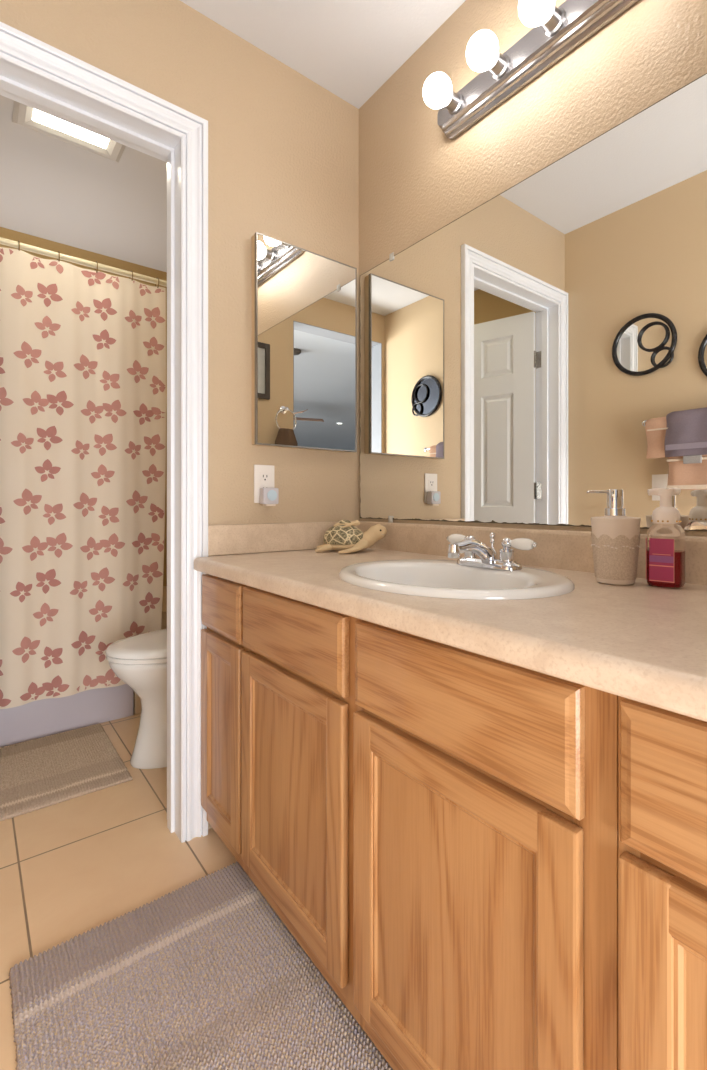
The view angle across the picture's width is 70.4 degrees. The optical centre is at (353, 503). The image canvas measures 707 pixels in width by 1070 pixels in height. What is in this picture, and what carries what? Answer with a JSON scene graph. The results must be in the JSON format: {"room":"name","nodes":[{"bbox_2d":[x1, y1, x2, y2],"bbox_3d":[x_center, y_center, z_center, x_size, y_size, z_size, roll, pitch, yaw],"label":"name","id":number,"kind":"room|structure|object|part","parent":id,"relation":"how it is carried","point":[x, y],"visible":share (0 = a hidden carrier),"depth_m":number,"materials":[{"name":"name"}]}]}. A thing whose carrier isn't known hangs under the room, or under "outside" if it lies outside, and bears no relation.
{"room":"bathroom","nodes":[
{"label":"bathroom","id":0,"kind":"room"},
{"bbox_2d":[0,227,166,585],"bbox_3d":[-1.718,-0.240,2.817,1.850,2.440,0.100,0,0,-37],"label":"wall","id":1,"kind":"structure","parent":0,"point":[5,233],"depth_m":2.94,"materials":[{"name":"paint"}]},
{"bbox_2d":[0,713,237,1069],"bbox_3d":[-0.836,1.010,1.326,2.400,0.060,3.700,0,0,-37],"label":"floor","id":2,"kind":"structure","parent":0,"point":[72,867],"depth_m":1.36,"materials":[{"name":"tile"}]},
{"bbox_2d":[0,723,132,820],"bbox_3d":[-1.271,0.970,1.744,0.821,0.018,0.548,0,0,-37],"label":"bath rug","id":3,"kind":"object","parent":2,"relation":"on","point":[43,772],"visible":1,"depth_m":1.82,"materials":[{"name":"beige fabric"}]},
{"bbox_2d":[0,684,133,746],"bbox_3d":[-1.677,0.802,2.298,1.075,0.356,0.765,0,0,-37],"label":"bathtub","id":4,"kind":"object","parent":2,"relation":"on","point":[51,716],"visible":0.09,"depth_m":2.15,"materials":[{"name":"ceramic"}]},
{"bbox_2d":[106,629,166,768],"bbox_3d":[-0.591,0.592,2.055,0.774,0.774,0.456,0,0,-37],"label":"toilet","id":5,"kind":"object","parent":2,"relation":"on","point":[140,660],"visible":0.27,"depth_m":1.85,"materials":[{"name":"ceramic"}]},
{"bbox_3d":[-0.687,0.562,1.981,0.528,0.018,0.372,0,0,-37],"label":"seat","id":6,"kind":"part","parent":5,"relation":"part of","materials":[{"name":"ceramic"}]},
{"bbox_3d":[-0.690,0.538,1.979,0.525,0.028,0.376,0,0,-37],"label":"lid","id":7,"kind":"part","parent":5,"relation":"part of","materials":[{"name":"ceramic"}]},
{"bbox_2d":[9,862,392,1069],"bbox_3d":[-0.244,0.970,0.864,0.538,0.020,0.873,0,0,-37],"label":"bath rug","id":8,"kind":"object","parent":2,"relation":"on","point":[206,974],"visible":0.94,"depth_m":0.98,"materials":[{"name":"grey fabric"}]},
{"bbox_2d":[201,574,706,1069],"bbox_3d":[0.251,0.588,1.050,0.602,0.784,1.551,0,0,-37],"label":"vanity cabinet","id":9,"kind":"object","parent":2,"relation":"on","point":[489,863],"visible":0.87,"depth_m":0.70,"materials":[{"name":"brown wood"}]},
{"bbox_3d":[-0.362,0.627,1.370,0.010,0.418,0.162,0,0,-37],"label":"panel","id":10,"kind":"part","parent":9,"relation":"part of","materials":[{"name":"brown wood"}]},
{"bbox_3d":[-0.362,0.627,1.370,0.018,0.518,0.262,0,0,-37],"label":"door","id":11,"kind":"part","parent":9,"relation":"part of","materials":[{"name":"brown wood"}]},
{"bbox_3d":[-0.362,0.282,1.370,0.018,0.148,0.262,0,0,-37],"label":"drawer","id":12,"kind":"part","parent":9,"relation":"part of","materials":[{"name":"brown wood"}]},
{"bbox_3d":[-0.144,0.627,1.086,0.010,0.418,0.326,0,0,-37],"label":"panel","id":13,"kind":"part","parent":9,"relation":"part of","materials":[{"name":"brown wood"}]},
{"bbox_3d":[-0.144,0.627,1.086,0.018,0.518,0.426,0,0,-37],"label":"door","id":14,"kind":"part","parent":9,"relation":"part of","materials":[{"name":"brown wood"}]},
{"bbox_3d":[-0.144,0.282,1.086,0.018,0.148,0.426,0,0,-37],"label":"drawer","id":15,"kind":"part","parent":9,"relation":"part of","materials":[{"name":"brown wood"}]},
{"bbox_2d":[194,521,706,721],"bbox_3d":[0.243,0.130,1.046,0.624,0.130,1.553,0,0,-37],"label":"countertop","id":16,"kind":"structure","parent":9,"relation":"on","point":[639,641],"depth_m":0.78,"materials":[{"name":"beige laminate"}]},
{"bbox_2d":[315,520,386,553],"bbox_3d":[-0.007,0.104,1.646,0.235,0.102,0.194,0,0,0],"label":"turtle figurine","id":17,"kind":"object","parent":16,"relation":"on","point":[344,536],"visible":1,"depth_m":1.60,"materials":[{"name":"ceramic"}]},
{"bbox_2d":[339,559,574,599],"bbox_3d":[0.198,0.209,1.053,0.432,0.134,0.504,0,0,-37],"label":"sink","id":18,"kind":"object","parent":16,"relation":"in","point":[415,577],"visible":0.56,"depth_m":1.07,"materials":[{"name":"ceramic"}]},
{"bbox_2d":[446,532,536,570],"bbox_3d":[0.309,0.106,1.149,0.186,0.078,0.186,0,0,10],"label":"faucet","id":19,"kind":"object","parent":18,"relation":"on","point":[487,557],"visible":1,"depth_m":1.11,"materials":[{"name":"silver metal"}]},
{"bbox_3d":[0.255,0.087,1.226,0.027,0.027,0.052,0,0,-37],"label":"lever","id":20,"kind":"part","parent":19,"relation":"part of","materials":[{"name":"ceramic"}]},
{"bbox_3d":[0.279,0.105,1.194,0.042,0.058,0.042,0,0,-37],"label":"handle","id":21,"kind":"part","parent":19,"relation":"part of","materials":[{"name":"silver metal"}]},
{"bbox_3d":[0.268,0.107,1.122,0.156,0.058,0.042,0,0,-37],"label":"spout","id":22,"kind":"part","parent":19,"relation":"part of","materials":[{"name":"silver metal"}]},
{"bbox_3d":[0.310,0.136,1.154,0.058,0.018,0.168,0,0,-37],"label":"plate","id":23,"kind":"part","parent":19,"relation":"part of","materials":[{"name":"silver metal"}]},
{"bbox_3d":[0.323,0.097,1.164,0.013,0.060,0.013,0,0,-37],"label":"lift rod","id":24,"kind":"part","parent":19,"relation":"part of","materials":[{"name":"silver metal"}]},
{"bbox_3d":[0.341,0.105,1.113,0.042,0.058,0.042,0,0,-37],"label":"handle","id":25,"kind":"part","parent":19,"relation":"part of","materials":[{"name":"silver metal"}]},
{"bbox_3d":[0.365,0.087,1.082,0.027,0.027,0.052,0,0,-37],"label":"lever","id":26,"kind":"part","parent":19,"relation":"part of","materials":[{"name":"ceramic"}]},
{"bbox_2d":[586,489,640,584],"bbox_3d":[0.516,0.065,0.988,0.089,0.184,0.088,0,0,-37],"label":"soap dispenser","id":27,"kind":"object","parent":16,"relation":"on","point":[615,537],"visible":1,"depth_m":0.96,"materials":[{"name":"beige ceramic"}]},
{"bbox_3d":[0.516,0.083,0.988,0.088,0.006,0.088,0,0,-37],"label":"bead trim","id":28,"kind":"part","parent":27,"relation":"part of","materials":[{"name":"ceramic"}]},
{"bbox_2d":[646,488,684,588],"bbox_3d":[0.590,0.063,0.947,0.057,0.186,0.057,0,0,45],"label":"soap bottle","id":29,"kind":"object","parent":16,"relation":"on","point":[665,540],"visible":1,"depth_m":0.93,"materials":[{"name":"red plastic"}]},
{"bbox_3d":[0.131,0.627,0.727,0.010,0.418,0.312,0,0,-37],"label":"panel","id":30,"kind":"part","parent":9,"relation":"part of","materials":[{"name":"brown wood"}]},
{"bbox_3d":[0.131,0.627,0.727,0.018,0.518,0.412,0,0,-37],"label":"door","id":31,"kind":"part","parent":9,"relation":"part of","materials":[{"name":"brown wood"}]},
{"bbox_3d":[0.131,0.282,0.727,0.018,0.148,0.412,0,0,-37],"label":"drawer","id":32,"kind":"part","parent":9,"relation":"part of","materials":[{"name":"brown wood"}]},
{"bbox_3d":[0.382,0.627,0.399,0.018,0.518,0.328,0,0,-37],"label":"door","id":33,"kind":"part","parent":9,"relation":"part of","materials":[{"name":"brown wood"}]},
{"bbox_3d":[0.382,0.282,0.399,0.018,0.148,0.328,0,0,-37],"label":"drawer","id":34,"kind":"part","parent":9,"relation":"part of","materials":[{"name":"brown wood"}]},
{"bbox_3d":[0.382,0.627,0.399,0.010,0.418,0.228,0,0,-37],"label":"panel","id":35,"kind":"part","parent":9,"relation":"part of","materials":[{"name":"brown wood"}]},
{"bbox_2d":[134,586,166,713],"bbox_3d":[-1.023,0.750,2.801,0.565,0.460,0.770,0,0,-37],"label":"wall","id":36,"kind":"structure","parent":0,"point":[137,702],"depth_m":2.40,"materials":[{"name":"beige paint"}]},
{"bbox_2d":[0,0,358,828],"bbox_3d":[-0.660,-0.240,1.410,1.620,2.440,0.120,0,0,-37],"label":"wall","id":37,"kind":"structure","parent":0,"point":[283,148],"depth_m":1.57,"materials":[{"name":"beige paint"}]},
{"bbox_2d":[0,60,179,839],"bbox_3d":[-0.816,-0.048,1.293,0.730,2.056,0.126,0,0,-37],"label":"door frame","id":38,"kind":"structure","parent":37,"relation":"attached to","point":[17,84],"depth_m":1.48,"materials":[{"name":"white paint"}]},
{"bbox_2d":[0,22,207,842],"bbox_3d":[-0.772,-0.077,1.235,0.846,2.114,0.022,0,0,-37],"label":"trim","id":39,"kind":"structure","parent":37,"relation":"attached to","point":[21,50],"depth_m":1.46,"materials":[{"name":"white paint"}]},
{"bbox_2d":[254,465,273,502],"bbox_3d":[-0.287,-0.063,1.614,0.072,0.122,0.008,0,0,-37],"label":"wall outlet","id":40,"kind":"object","parent":37,"relation":"attached to","point":[263,474],"visible":0.77,"depth_m":1.61,"materials":[{"name":"white plastic"}]},
{"bbox_2d":[260,485,269,487],"bbox_3d":[-0.285,-0.043,1.612,0.034,0.031,0.002,0,0,-37],"label":"receptacle","id":41,"kind":"object","parent":40,"relation":"attached to","point":[261,486],"depth_m":1.61,"materials":[{"name":"white plastic"}]},
{"bbox_2d":[260,473,269,482],"bbox_3d":[-0.285,-0.083,1.612,0.034,0.031,0.002,0,0,-37],"label":"receptacle","id":42,"kind":"object","parent":40,"relation":"attached to","point":[264,477],"depth_m":1.61,"materials":[{"name":"white plastic"}]},
{"bbox_2d":[260,488,278,505],"bbox_3d":[-0.269,-0.021,1.601,0.054,0.058,0.034,0,0,-37],"label":"night light","id":43,"kind":"object","parent":40,"relation":"attached to","point":[268,496],"visible":1,"depth_m":1.59,"materials":[{"name":"grey plastic"}]},
{"bbox_2d":[208,521,356,555],"bbox_3d":[-0.213,0.110,1.662,0.560,0.090,0.019,0,0,-37],"label":"backsplash","id":44,"kind":"structure","parent":37,"relation":"attached to","point":[272,537],"depth_m":1.60,"materials":[{"name":"beige laminate"}]},
{"bbox_2d":[252,232,356,452],"bbox_3d":[-0.157,-0.516,1.696,0.396,0.662,0.037,0,0,-37],"label":"medicine cabinet","id":45,"kind":"object","parent":37,"relation":"attached to","point":[304,302],"visible":1,"depth_m":1.66,"materials":[{"name":"silver mirror"}]},
{"bbox_2d":[0,0,465,271],"bbox_3d":[-0.664,-1.490,1.439,1.850,0.060,3.570,0,0,-37],"label":"ceiling","id":46,"kind":"structure","parent":0,"point":[52,189],"depth_m":2.03,"materials":[{"name":"paint"}]},
{"bbox_2d":[12,101,125,162],"bbox_3d":[-1.039,-1.452,1.875,0.376,0.015,0.366,0,0,-37],"label":"recessed light","id":47,"kind":"object","parent":46,"relation":"in","point":[23,115],"visible":0.38,"depth_m":1.96,"materials":[{"name":"plastic"}]},
{"bbox_2d":[359,0,706,536],"bbox_3d":[0.539,-0.240,1.258,0.100,2.440,1.820,0,0,-37],"label":"wall","id":48,"kind":"structure","parent":0,"point":[415,180],"depth_m":1.39,"materials":[{"name":"beige paint"}]},
{"bbox_2d":[423,0,639,139],"bbox_3d":[0.407,-1.135,1.215,0.161,0.110,0.613,0,0,-37],"label":"light bar","id":49,"kind":"object","parent":48,"relation":"attached to","point":[556,32],"visible":1,"depth_m":1.24,"materials":[{"name":"silver metal"}]},
{"bbox_3d":[0.232,-1.135,1.379,0.082,0.078,0.079,0,0,-37],"label":"bulb","id":50,"kind":"part","parent":49,"relation":"part of","materials":[{"name":"white glass"}]},
{"bbox_2d":[443,90,462,114],"bbox_3d":[0.277,-1.135,1.413,0.038,0.052,0.052,0,0,-37],"label":"socket","id":51,"kind":"object","parent":49,"relation":"attached to","point":[454,106],"depth_m":1.41,"materials":[{"name":"metal"}]},
{"bbox_3d":[0.324,-1.135,1.258,0.082,0.078,0.079,0,0,-37],"label":"bulb","id":52,"kind":"part","parent":49,"relation":"part of","materials":[{"name":"white glass"}]},
{"bbox_2d":[487,51,508,78],"bbox_3d":[0.369,-1.135,1.292,0.038,0.052,0.052,0,0,-37],"label":"socket","id":53,"kind":"object","parent":49,"relation":"attached to","point":[499,69],"depth_m":1.29,"materials":[{"name":"metal"}]},
{"bbox_3d":[0.416,-1.135,1.137,0.082,0.078,0.079,0,0,-37],"label":"bulb","id":54,"kind":"part","parent":49,"relation":"part of","materials":[{"name":"white glass"}]},
{"bbox_2d":[541,4,564,35],"bbox_3d":[0.461,-1.135,1.172,0.038,0.052,0.052,0,0,-37],"label":"socket","id":55,"kind":"object","parent":49,"relation":"attached to","point":[554,25],"depth_m":1.17,"materials":[{"name":"metal"}]},
{"bbox_2d":[357,521,706,584],"bbox_3d":[0.483,0.111,1.229,0.019,0.092,1.553,0,0,-37],"label":"backsplash","id":56,"kind":"structure","parent":48,"relation":"attached to","point":[557,549],"depth_m":1.25,"materials":[{"name":"beige laminate"}]},
{"bbox_2d":[360,73,706,530],"bbox_3d":[0.490,-0.392,1.230,0.010,0.915,1.536,0,0,-37],"label":"wall mirror","id":57,"kind":"object","parent":48,"relation":"attached to","point":[544,347],"visible":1,"depth_m":1.23,"materials":[{"name":"clear mirror"}]},
{"bbox_2d":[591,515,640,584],"bbox_3d":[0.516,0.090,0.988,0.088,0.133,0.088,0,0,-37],"label":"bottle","id":58,"kind":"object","parent":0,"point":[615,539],"depth_m":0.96,"materials":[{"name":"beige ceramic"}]},
{"bbox_3d":[-1.845,-0.240,1.542,0.100,2.440,1.770,0,0,-37],"label":"wall","id":59,"kind":"structure","parent":0,"visible":0},
{"bbox_2d":[0,237,166,286],"bbox_3d":[-1.211,-1.050,2.154,1.648,0.060,0.060,0,0,-37],"label":"shower rod","id":60,"kind":"object","parent":59,"relation":"attached to","point":[3,241],"visible":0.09,"depth_m":2.16,"materials":[{"name":"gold metal"}]},
{"bbox_2d":[0,247,165,708],"bbox_3d":[-1.361,-0.106,2.009,1.195,1.836,0.036,0,0,-37],"label":"shower curtain","id":61,"kind":"object","parent":60,"relation":"hanging from","point":[83,351],"visible":0.98,"depth_m":2.13,"materials":[{"name":"beige fabric"}]}
]}

